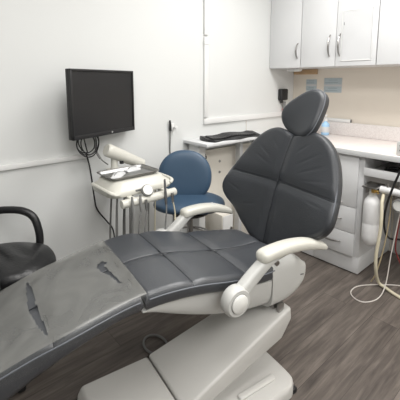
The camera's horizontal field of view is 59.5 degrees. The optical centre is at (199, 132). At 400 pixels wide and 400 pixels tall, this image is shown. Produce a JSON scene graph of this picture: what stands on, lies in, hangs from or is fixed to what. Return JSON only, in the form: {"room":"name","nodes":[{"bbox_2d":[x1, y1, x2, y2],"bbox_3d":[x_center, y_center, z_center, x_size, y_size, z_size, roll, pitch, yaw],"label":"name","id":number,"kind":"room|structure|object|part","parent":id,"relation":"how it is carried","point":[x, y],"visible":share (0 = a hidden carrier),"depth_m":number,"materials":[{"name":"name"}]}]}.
{"room":"dental clinic","nodes":[
{"label":"dental clinic","id":0,"kind":"room"},
{"bbox_2d":[0,0,293,260],"bbox_3d":[-0.871,-0.173,1.911,4.814,2.500,0.100,-7,11,-41],"label":"wall","id":1,"kind":"structure","parent":0,"point":[160,41],"depth_m":2.13,"materials":[{"name":"white paint"}]},
{"bbox_2d":[0,153,88,170],"bbox_3d":[-1.552,0.246,1.290,2.380,0.028,0.018,-7,11,-41],"label":"chair rail","id":2,"kind":"object","parent":1,"relation":"attached to","point":[79,156],"visible":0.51,"depth_m":1.88,"materials":[{"name":"white wood"}]},
{"bbox_2d":[65,68,134,157],"bbox_3d":[-0.583,-0.110,1.997,0.136,0.491,0.478,5,9,29],"label":"monitor","id":3,"kind":"object","parent":1,"relation":"attached to","point":[99,102],"depth_m":1.92,"materials":[{"name":"black plastic"}]},
{"bbox_3d":[-0.545,-0.171,1.966,0.026,0.362,0.478,5,9,29],"label":"casing","id":4,"kind":"part","parent":3,"relation":"part of","materials":[{"name":"black plastic"}]},
{"bbox_3d":[-0.632,0.039,1.981,0.139,0.202,0.041,-7,11,-41],"label":"cable coil","id":5,"kind":"part","parent":3,"relation":"part of","materials":[{"name":"black rubber"}]},
{"bbox_2d":[87,158,114,236],"bbox_3d":[-0.591,0.569,2.162,0.038,0.954,0.223,8,12,44],"label":"hanging cable","id":6,"kind":"object","parent":3,"relation":"hanging from","point":[87,158],"visible":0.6,"depth_m":2.11,"materials":[{"name":"black plastic"}]},
{"bbox_2d":[94,137,107,164],"bbox_3d":[-0.573,0.085,2.026,0.079,0.204,0.036,-1,8,-9],"label":"cable","id":7,"kind":"object","parent":3,"relation":"hanging from","point":[97,153],"visible":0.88,"depth_m":2.03,"materials":[{"name":"grey plastic"}]},
{"bbox_2d":[91,144,176,208],"bbox_3d":[-0.419,0.193,1.924,0.398,0.258,0.550,-7,11,-41],"label":"dental delivery unit","id":8,"kind":"object","parent":1,"relation":"attached to","point":[145,184],"visible":0.84,"depth_m":1.78,"materials":[{"name":"beige plastic"}]},
{"bbox_3d":[-0.491,0.280,1.745,0.041,0.034,0.232,-7,11,-41],"label":"handle","id":9,"kind":"part","parent":8,"relation":"part of","materials":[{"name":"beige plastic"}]},
{"bbox_2d":[109,198,117,238],"bbox_3d":[-0.453,0.518,1.836,0.029,0.445,0.158,-4,9,-26],"label":"supply hose","id":10,"kind":"object","parent":8,"relation":"hanging from","point":[110,198],"visible":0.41,"depth_m":1.87,"materials":[{"name":"grey rubber"}]},
{"bbox_3d":[-0.430,0.138,2.012,0.259,0.174,0.077,-7,11,-41],"label":"balance arm","id":11,"kind":"part","parent":8,"relation":"part of","materials":[{"name":"beige plastic"}]},
{"bbox_2d":[117,197,133,235],"bbox_3d":[-0.382,0.532,1.762,0.025,0.483,0.201,-7,11,-38],"label":"handpiece","id":12,"kind":"object","parent":8,"relation":"hanging from","point":[132,200],"visible":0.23,"depth_m":1.67,"materials":[{"name":"grey metal"}]},
{"bbox_3d":[-0.321,0.345,1.666,0.014,0.086,0.017,-7,11,-41],"label":"handle","id":13,"kind":"part","parent":12,"relation":"part of","materials":[{"name":"grey metal"}]},
{"bbox_2d":[97,164,158,180],"bbox_3d":[-0.382,0.211,1.871,0.288,0.019,0.194,-7,11,-41],"label":"tray","id":14,"kind":"object","parent":8,"relation":"on","point":[145,169],"visible":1,"depth_m":1.89,"materials":[{"name":"metal"}]},
{"bbox_2d":[109,170,125,179],"bbox_3d":[-0.430,0.213,1.824,0.050,0.025,0.150,1,8,6],"label":"packet","id":15,"kind":"object","parent":14,"relation":"on","point":[118,174],"visible":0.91,"depth_m":1.80,"materials":[{"name":"white paper"}]},
{"bbox_2d":[124,166,140,171],"bbox_3d":[-0.375,0.196,1.942,0.030,0.025,0.100,8,11,43],"label":"packet","id":16,"kind":"object","parent":14,"relation":"on","point":[132,168],"visible":1,"depth_m":1.93,"materials":[{"name":"white paper"}]},
{"bbox_2d":[123,195,132,234],"bbox_3d":[-0.380,0.526,1.851,0.020,0.465,0.152,-5,10,-30],"label":"supply hose","id":17,"kind":"object","parent":8,"relation":"hanging from","point":[132,195],"visible":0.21,"depth_m":1.78,"materials":[{"name":"grey rubber"}]},
{"bbox_2d":[124,195,142,234],"bbox_3d":[-0.356,0.529,1.785,0.045,0.483,0.201,-7,11,-38],"label":"handpiece","id":18,"kind":"object","parent":8,"relation":"hanging from","point":[140,197],"visible":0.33,"depth_m":1.70,"materials":[{"name":"grey metal"}]},
{"bbox_3d":[-0.287,0.341,1.696,0.014,0.086,0.017,-7,11,-41],"label":"handle","id":19,"kind":"part","parent":18,"relation":"part of","materials":[{"name":"silver metal"}]},
{"bbox_2d":[129,199,147,233],"bbox_3d":[-0.330,0.537,1.809,0.037,0.459,0.201,-7,11,-38],"label":"handpiece","id":20,"kind":"object","parent":8,"relation":"hanging from","point":[146,202],"visible":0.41,"depth_m":1.72,"materials":[{"name":"metal"}]},
{"bbox_3d":[-0.264,0.353,1.717,0.014,0.056,0.017,-7,11,-41],"label":"handle","id":21,"kind":"part","parent":20,"relation":"part of","materials":[{"name":"metal"}]},
{"bbox_2d":[148,179,166,230],"bbox_3d":[-0.236,0.489,1.885,0.025,0.533,0.201,-7,11,-38],"label":"handpiece","id":22,"kind":"object","parent":8,"relation":"hanging from","point":[165,190],"visible":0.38,"depth_m":1.79,"materials":[{"name":"grey metal"}]},
{"bbox_3d":[-0.177,0.302,1.790,0.014,0.136,0.021,-7,11,-41],"label":"handle","id":23,"kind":"part","parent":22,"relation":"part of","materials":[{"name":"grey metal"}]},
{"bbox_2d":[154,190,175,230],"bbox_3d":[-0.198,0.520,1.923,0.028,0.459,0.201,-7,11,-41],"label":"handpiece","id":24,"kind":"object","parent":8,"relation":"hanging from","point":[172,193],"visible":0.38,"depth_m":1.96,"materials":[{"name":"metal"}]},
{"bbox_3d":[-0.222,0.246,1.978,0.041,0.034,0.232,-7,11,-41],"label":"handle","id":25,"kind":"part","parent":8,"relation":"part of","materials":[{"name":"beige plastic"}]},
{"bbox_2d":[203,0,281,123],"bbox_3d":[0.458,-0.732,2.923,1.143,1.236,0.022,-7,11,-41],"label":"window frame","id":26,"kind":"structure","parent":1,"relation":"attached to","point":[205,2],"depth_m":2.62,"materials":[{"name":"white wood"}]},
{"bbox_2d":[278,89,287,102],"bbox_3d":[0.768,-0.343,3.239,0.105,0.132,0.044,-7,11,-41],"label":"wall holder","id":27,"kind":"object","parent":1,"relation":"attached to","point":[282,93],"visible":1,"depth_m":3.21,"materials":[{"name":"black plastic"}]},
{"bbox_2d":[270,0,318,68],"bbox_3d":[0.843,-0.964,3.033,0.420,0.800,0.309,-7,11,-41],"label":"upper cabinet","id":28,"kind":"object","parent":1,"relation":"attached to","point":[286,15],"visible":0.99,"depth_m":2.93,"materials":[{"name":"white laminate"}]},
{"bbox_3d":[0.722,-0.948,2.928,0.018,0.796,0.307,-7,11,-41],"label":"door","id":29,"kind":"part","parent":28,"relation":"part of","materials":[{"name":"white laminate"}]},
{"bbox_2d":[287,69,301,71],"bbox_3d":[0.841,-0.559,3.121,0.050,0.023,0.130,-7,11,-41],"label":"light","id":30,"kind":"object","parent":28,"relation":"attached to","point":[288,70],"visible":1,"depth_m":3.09,"materials":[{"name":"white plastic"}]},
{"bbox_3d":[-0.180,-0.043,2.441,0.035,0.050,0.049,-7,11,-41],"label":"wall hook","id":31,"kind":"object","parent":1,"relation":"attached to","visible":0},
{"bbox_2d":[169,120,173,221],"bbox_3d":[-0.199,0.448,2.512,0.042,1.087,0.023,-7,11,-41],"label":"lead","id":32,"kind":"object","parent":31,"relation":"hanging from","point":[170,126],"visible":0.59,"depth_m":2.44,"materials":[{"name":"black plastic"}]},
{"bbox_2d":[9,234,399,399],"bbox_3d":[0.435,1.329,0.623,4.814,0.100,4.065,-7,11,-41],"label":"floor","id":33,"kind":"structure","parent":0,"point":[334,345],"depth_m":1.84,"materials":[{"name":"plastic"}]},
{"bbox_2d":[0,206,55,392],"bbox_3d":[-0.870,0.615,1.570,0.418,1.040,0.438,0,8,0],"label":"office chair","id":34,"kind":"object","parent":33,"relation":"on","point":[18,260],"visible":0.63,"depth_m":1.57,"materials":[{"name":"black leather"}]},
{"bbox_3d":[-0.919,0.512,1.709,0.270,0.289,0.134,0,8,0],"label":"armrest","id":35,"kind":"part","parent":34,"relation":"part of","materials":[{"name":"black plastic"}]},
{"bbox_3d":[-0.866,0.592,1.567,0.410,0.108,0.350,0,8,0],"label":"seat","id":36,"kind":"part","parent":34,"relation":"part of","materials":[{"name":"black leather"}]},
{"bbox_2d":[142,334,167,353],"bbox_3d":[-0.231,1.096,1.815,0.122,0.012,0.162,-7,11,-41],"label":"cable loop","id":37,"kind":"object","parent":33,"relation":"on","point":[149,335],"visible":0.66,"depth_m":1.84,"materials":[{"name":"black rubber"}]},
{"bbox_2d":[0,89,342,399],"bbox_3d":[-0.190,0.492,1.446,1.909,1.319,0.751,-5,10,-33],"label":"dental chair","id":38,"kind":"object","parent":33,"relation":"on","point":[285,189],"visible":0.97,"depth_m":1.51,"materials":[{"name":"leather"}]},
{"bbox_2d":[0,247,143,399],"bbox_3d":[-0.653,0.704,1.171,0.801,0.328,0.478,-5,10,-33],"label":"cushion","id":39,"kind":"object","parent":38,"relation":"on","point":[16,377],"depth_m":1.11,"materials":[{"name":"leather"}]},
{"bbox_2d":[0,240,146,372],"bbox_3d":[-0.645,0.661,1.170,0.802,0.265,0.511,-5,10,-33],"label":"film cover","id":40,"kind":"object","parent":38,"relation":"on","point":[68,289],"visible":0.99,"depth_m":1.23,"materials":[{"name":"plastic"}]},
{"bbox_2d":[102,229,272,308],"bbox_3d":[0.001,0.555,1.582,0.754,0.167,0.516,-5,10,-33],"label":"seat cushion","id":41,"kind":"object","parent":38,"relation":"on","point":[176,269],"depth_m":1.43,"materials":[{"name":"leather"}]},
{"bbox_3d":[0.094,0.932,1.594,0.567,0.278,0.328,-5,10,-33],"label":"lift arm","id":42,"kind":"part","parent":38,"relation":"part of","materials":[{"name":"grey plastic"}]},
{"bbox_3d":[0.133,0.628,1.309,0.116,0.116,0.046,-5,10,-33],"label":"armrest","id":43,"kind":"part","parent":38,"relation":"part of","materials":[{"name":"grey plastic"}]},
{"bbox_3d":[0.089,1.111,1.570,0.564,0.055,0.443,-5,10,-33],"label":"foot plate","id":44,"kind":"part","parent":38,"relation":"part of","materials":[{"name":"grey plastic"}]},
{"bbox_3d":[0.423,0.284,1.821,0.260,0.592,0.751,-5,10,-33],"label":"backrest","id":45,"kind":"part","parent":38,"relation":"part of","materials":[{"name":"grey leather"}]},
{"bbox_2d":[153,150,224,232],"bbox_3d":[-0.066,0.584,2.174,0.436,0.927,0.344,0,8,0],"label":"stool","id":46,"kind":"object","parent":33,"relation":"on","point":[190,171],"visible":0.45,"depth_m":2.19,"materials":[{"name":"blue leather"}]},
{"bbox_3d":[-0.096,0.272,2.228,0.340,0.327,0.096,0,8,0],"label":"backrest","id":47,"kind":"part","parent":46,"relation":"part of","materials":[{"name":"blue leather"}]},
{"bbox_3d":[-0.066,0.428,2.144,0.436,0.066,0.330,0,8,0],"label":"seat","id":48,"kind":"part","parent":46,"relation":"part of","materials":[{"name":"blue leather"}]},
{"bbox_2d":[205,212,232,229],"bbox_3d":[0.139,0.779,2.645,0.115,0.405,0.214,-7,11,-41],"label":"case","id":49,"kind":"object","parent":33,"relation":"on","point":[214,221],"visible":0.27,"depth_m":2.56,"materials":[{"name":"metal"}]},
{"bbox_3d":[0.203,0.782,2.573,0.102,0.370,0.006,-7,11,-41],"label":"plate","id":50,"kind":"part","parent":49,"relation":"part of","materials":[{"name":"white plastic"}]},
{"bbox_2d":[184,131,262,233],"bbox_3d":[0.243,0.492,2.756,0.745,0.938,0.253,-7,11,-41],"label":"desk","id":51,"kind":"object","parent":33,"relation":"on","point":[221,160],"visible":0.43,"depth_m":2.77,"materials":[{"name":"white laminate"}]},
{"bbox_3d":[-0.022,0.527,2.596,0.060,0.915,0.120,-7,11,-41],"label":"leg","id":52,"kind":"part","parent":51,"relation":"part of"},
{"bbox_3d":[0.201,0.517,2.866,0.620,0.820,0.020,-7,11,-41],"label":"panel","id":53,"kind":"part","parent":51,"relation":"part of","materials":[{"name":"white wood"}]},
{"bbox_2d":[200,130,260,142],"bbox_3d":[0.236,0.017,2.622,0.510,0.039,0.180,-6,11,-38],"label":"keyboard","id":54,"kind":"object","parent":51,"relation":"on","point":[223,136],"visible":1,"depth_m":2.56,"materials":[{"name":"black plastic"}]},
{"bbox_3d":[0.315,0.488,2.868,0.035,0.915,0.050,-7,11,-41],"label":"leg","id":55,"kind":"part","parent":51,"relation":"part of","materials":[{"name":"white laminate"}]},
{"bbox_2d":[302,250,313,255],"bbox_3d":[0.870,0.483,3.062,0.615,0.850,0.613,-7,11,-41],"label":"base cabinet","id":56,"kind":"object","parent":33,"relation":"on","point":[310,252],"visible":0.02,"depth_m":2.75,"materials":[{"name":"white laminate"}]},
{"bbox_2d":[317,120,399,162],"bbox_3d":[1.252,0.048,2.567,0.606,0.150,1.763,-7,11,-41],"label":"countertop","id":57,"kind":"structure","parent":56,"relation":"on","point":[379,142],"depth_m":2.71,"materials":[{"name":"laminate"}]},
{"bbox_2d":[321,114,329,134],"bbox_3d":[1.086,-0.072,3.030,0.072,0.178,0.070,-7,11,-41],"label":"pump bottle","id":58,"kind":"object","parent":57,"relation":"on","point":[325,127],"visible":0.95,"depth_m":3.01,"materials":[{"name":"blue plastic"}]},
{"bbox_2d":[363,162,399,181],"bbox_3d":[1.545,0.233,2.270,0.580,0.122,0.700,-7,11,-41],"label":"drawer","id":59,"kind":"object","parent":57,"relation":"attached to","point":[378,172],"visible":0.56,"depth_m":2.29,"materials":[{"name":"white laminate"}]},
{"bbox_2d":[362,181,399,196],"bbox_3d":[1.312,0.375,2.140,0.150,0.126,0.588,-7,11,-41],"label":"suction manifold","id":60,"kind":"object","parent":59,"relation":"attached to","point":[386,189],"depth_m":2.26,"materials":[{"name":"plastic"}]},
{"bbox_2d":[361,189,379,245],"bbox_3d":[1.141,0.561,2.333,0.104,0.390,0.104,-7,11,-41],"label":"water bottle","id":61,"kind":"object","parent":60,"relation":"hanging from","point":[370,218],"visible":0.84,"depth_m":2.30,"materials":[{"name":"plastic"}]},
{"bbox_3d":[1.153,0.377,2.323,0.150,0.070,0.106,-7,11,-41],"label":"bottle bracket","id":62,"kind":"part","parent":60,"relation":"part of","materials":[{"name":"metal"}]},
{"bbox_3d":[1.151,0.349,2.321,0.150,0.010,0.090,-7,11,-41],"label":"plate","id":63,"kind":"part","parent":60,"relation":"part of","materials":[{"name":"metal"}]},
{"bbox_2d":[371,195,391,281],"bbox_3d":[1.208,0.706,2.330,0.091,0.631,0.022,2,9,14],"label":"tube","id":64,"kind":"object","parent":60,"relation":"hanging from","point":[391,195],"visible":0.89,"depth_m":2.32,"materials":[{"name":"grey rubber"}]},
{"bbox_2d":[374,193,399,298],"bbox_3d":[1.282,0.732,2.150,0.109,0.641,0.396,-7,11,-41],"label":"hose","id":65,"kind":"object","parent":60,"relation":"attached to","point":[383,194],"visible":1,"depth_m":2.24,"materials":[{"name":"beige plastic"}]},
{"bbox_2d":[392,198,399,212],"bbox_3d":[1.246,0.446,2.184,0.043,0.093,0.080,-7,11,-41],"label":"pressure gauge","id":66,"kind":"object","parent":60,"relation":"attached to","point":[396,203],"visible":1,"depth_m":2.18,"materials":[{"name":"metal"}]},
{"bbox_2d":[384,167,399,172],"bbox_3d":[1.312,0.255,2.313,0.168,0.022,0.177,-7,11,-41],"label":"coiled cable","id":67,"kind":"object","parent":59,"relation":"on","point":[390,169],"visible":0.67,"depth_m":2.36,"materials":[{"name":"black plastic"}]},
{"bbox_2d":[395,218,399,262],"bbox_3d":[1.399,0.681,2.281,0.216,0.698,0.030,5,9,29],"label":"cable","id":68,"kind":"object","parent":59,"relation":"hanging from","point":[399,218],"visible":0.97,"depth_m":2.33,"materials":[{"name":"black rubber"}]},
{"bbox_2d":[383,170,399,240],"bbox_3d":[1.500,0.437,2.234,0.659,0.645,0.289,-1,8,-6],"label":"hose","id":69,"kind":"object","parent":57,"relation":"hanging from","point":[398,174],"visible":0.94,"depth_m":2.22,"materials":[{"name":"plastic"}]},
{"bbox_2d":[396,141,399,154],"bbox_3d":[1.310,0.098,2.167,0.102,0.088,0.140,-7,11,-41],"label":"box","id":70,"kind":"object","parent":57,"relation":"on","point":[398,142],"visible":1,"depth_m":2.18,"materials":[{"name":"grey plastic"}]},
{"bbox_2d":[313,153,393,273],"bbox_3d":[1.187,0.535,2.704,0.615,0.850,0.346,-7,11,-41],"label":"drawer unit","id":71,"kind":"object","parent":33,"relation":"on","point":[346,249],"visible":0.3,"depth_m":2.47,"materials":[{"name":"white laminate"}]},
{"bbox_3d":[0.979,0.774,2.572,0.018,0.166,0.306,-7,11,-41],"label":"drawer","id":72,"kind":"part","parent":71,"relation":"part of","materials":[{"name":"white laminate"}]},
{"bbox_3d":[0.979,0.597,2.546,0.018,0.183,0.306,-7,11,-41],"label":"drawer","id":73,"kind":"part","parent":71,"relation":"part of","materials":[{"name":"white laminate"}]},
{"bbox_3d":[0.979,0.323,2.506,0.018,0.363,0.306,-7,11,-41],"label":"drawer","id":74,"kind":"part","parent":71,"relation":"part of","materials":[{"name":"white laminate"}]},
{"bbox_2d":[350,213,399,302],"bbox_3d":[1.258,0.742,2.229,0.583,0.602,0.187,0,8,-3],"label":"cable","id":75,"kind":"object","parent":33,"relation":"on","point":[385,284],"visible":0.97,"depth_m":2.28,"materials":[{"name":"white rubber"}]},
{"bbox_2d":[293,66,399,250],"bbox_3d":[2.209,-0.181,1.971,0.100,2.500,3.865,-7,11,-41],"label":"wall","id":76,"kind":"structure","parent":0,"point":[369,95],"depth_m":2.87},
{"bbox_2d":[294,69,317,74],"bbox_3d":[0.978,-0.566,3.244,0.020,0.046,0.240,-7,11,-41],"label":"batten","id":77,"kind":"object","parent":76,"relation":"attached to","point":[304,71],"visible":0.8,"depth_m":3.22,"materials":[{"name":"brown wood"}]},
{"bbox_2d":[306,79,316,91],"bbox_3d":[1.025,-0.414,3.224,0.005,0.158,0.109,-7,11,-41],"label":"notice","id":78,"kind":"object","parent":76,"relation":"attached to","point":[311,84],"visible":0.6,"depth_m":3.22,"materials":[{"name":"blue paper"}]},
{"bbox_2d":[324,78,341,92],"bbox_3d":[1.162,-0.418,3.065,0.005,0.128,0.167,-7,11,-41],"label":"notice","id":79,"kind":"object","parent":76,"relation":"attached to","point":[331,85],"visible":0.89,"depth_m":3.06,"materials":[{"name":"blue paper"}]},
{"bbox_2d":[324,117,351,122],"bbox_3d":[1.090,-0.131,3.172,0.026,0.028,0.574,-7,11,-41],"label":"rail","id":80,"kind":"object","parent":76,"relation":"attached to","point":[329,119],"visible":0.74,"depth_m":3.02,"materials":[{"name":"grey metal"}]},
{"bbox_2d":[300,0,396,68],"bbox_3d":[1.144,-0.914,2.693,0.420,0.800,0.596,-7,11,-41],"label":"upper cabinet","id":81,"kind":"object","parent":76,"relation":"attached to","point":[322,30],"visible":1,"depth_m":2.66,"materials":[{"name":"white laminate"}]},
{"bbox_3d":[0.924,-0.914,2.699,0.018,0.796,0.295,-7,11,-41],"label":"door","id":82,"kind":"part","parent":81,"relation":"part of","materials":[{"name":"white laminate"}]},
{"bbox_3d":[0.971,-0.659,2.641,0.042,0.166,0.014,-7,11,-41],"label":"handle","id":83,"kind":"part","parent":81,"relation":"part of","materials":[{"name":"metal"}]},
{"bbox_3d":[1.024,-0.650,2.581,0.042,0.166,0.014,-7,11,-41],"label":"handle","id":84,"kind":"part","parent":81,"relation":"part of","materials":[{"name":"metal"}]},
{"bbox_2d":[340,6,374,60],"bbox_3d":[1.114,-0.699,2.490,0.004,0.360,0.225,-7,11,-41],"label":"paper sheet","id":85,"kind":"object","parent":81,"relation":"attached to","point":[356,44],"visible":1,"depth_m":2.49,"materials":[{"name":"white paper"}]},
{"bbox_3d":[1.121,-0.882,2.477,0.018,0.796,0.295,-7,11,-41],"label":"door","id":86,"kind":"part","parent":81,"relation":"part of","materials":[{"name":"white laminate"}]},
{"bbox_2d":[317,120,399,141],"bbox_3d":[1.472,0.002,2.755,0.020,0.112,1.763,-7,11,-41],"label":"backsplash","id":87,"kind":"structure","parent":76,"relation":"attached to","point":[389,133],"depth_m":2.87,"materials":[{"name":"laminate"}]},
{"bbox_2d":[376,0,399,66],"bbox_3d":[1.540,-0.849,2.246,0.420,0.800,0.598,-7,11,-41],"label":"upper cabinet","id":88,"kind":"object","parent":76,"relation":"attached to","point":[388,50],"visible":1,"depth_m":2.33,"materials":[{"name":"white laminate"}]},
{"bbox_2d":[391,182,399,254],"bbox_3d":[1.791,0.636,2.483,0.016,0.730,0.760,-7,11,-41],"label":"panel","id":89,"kind":"object","parent":76,"relation":"attached to","point":[396,214],"visible":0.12,"depth_m":2.77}
]}

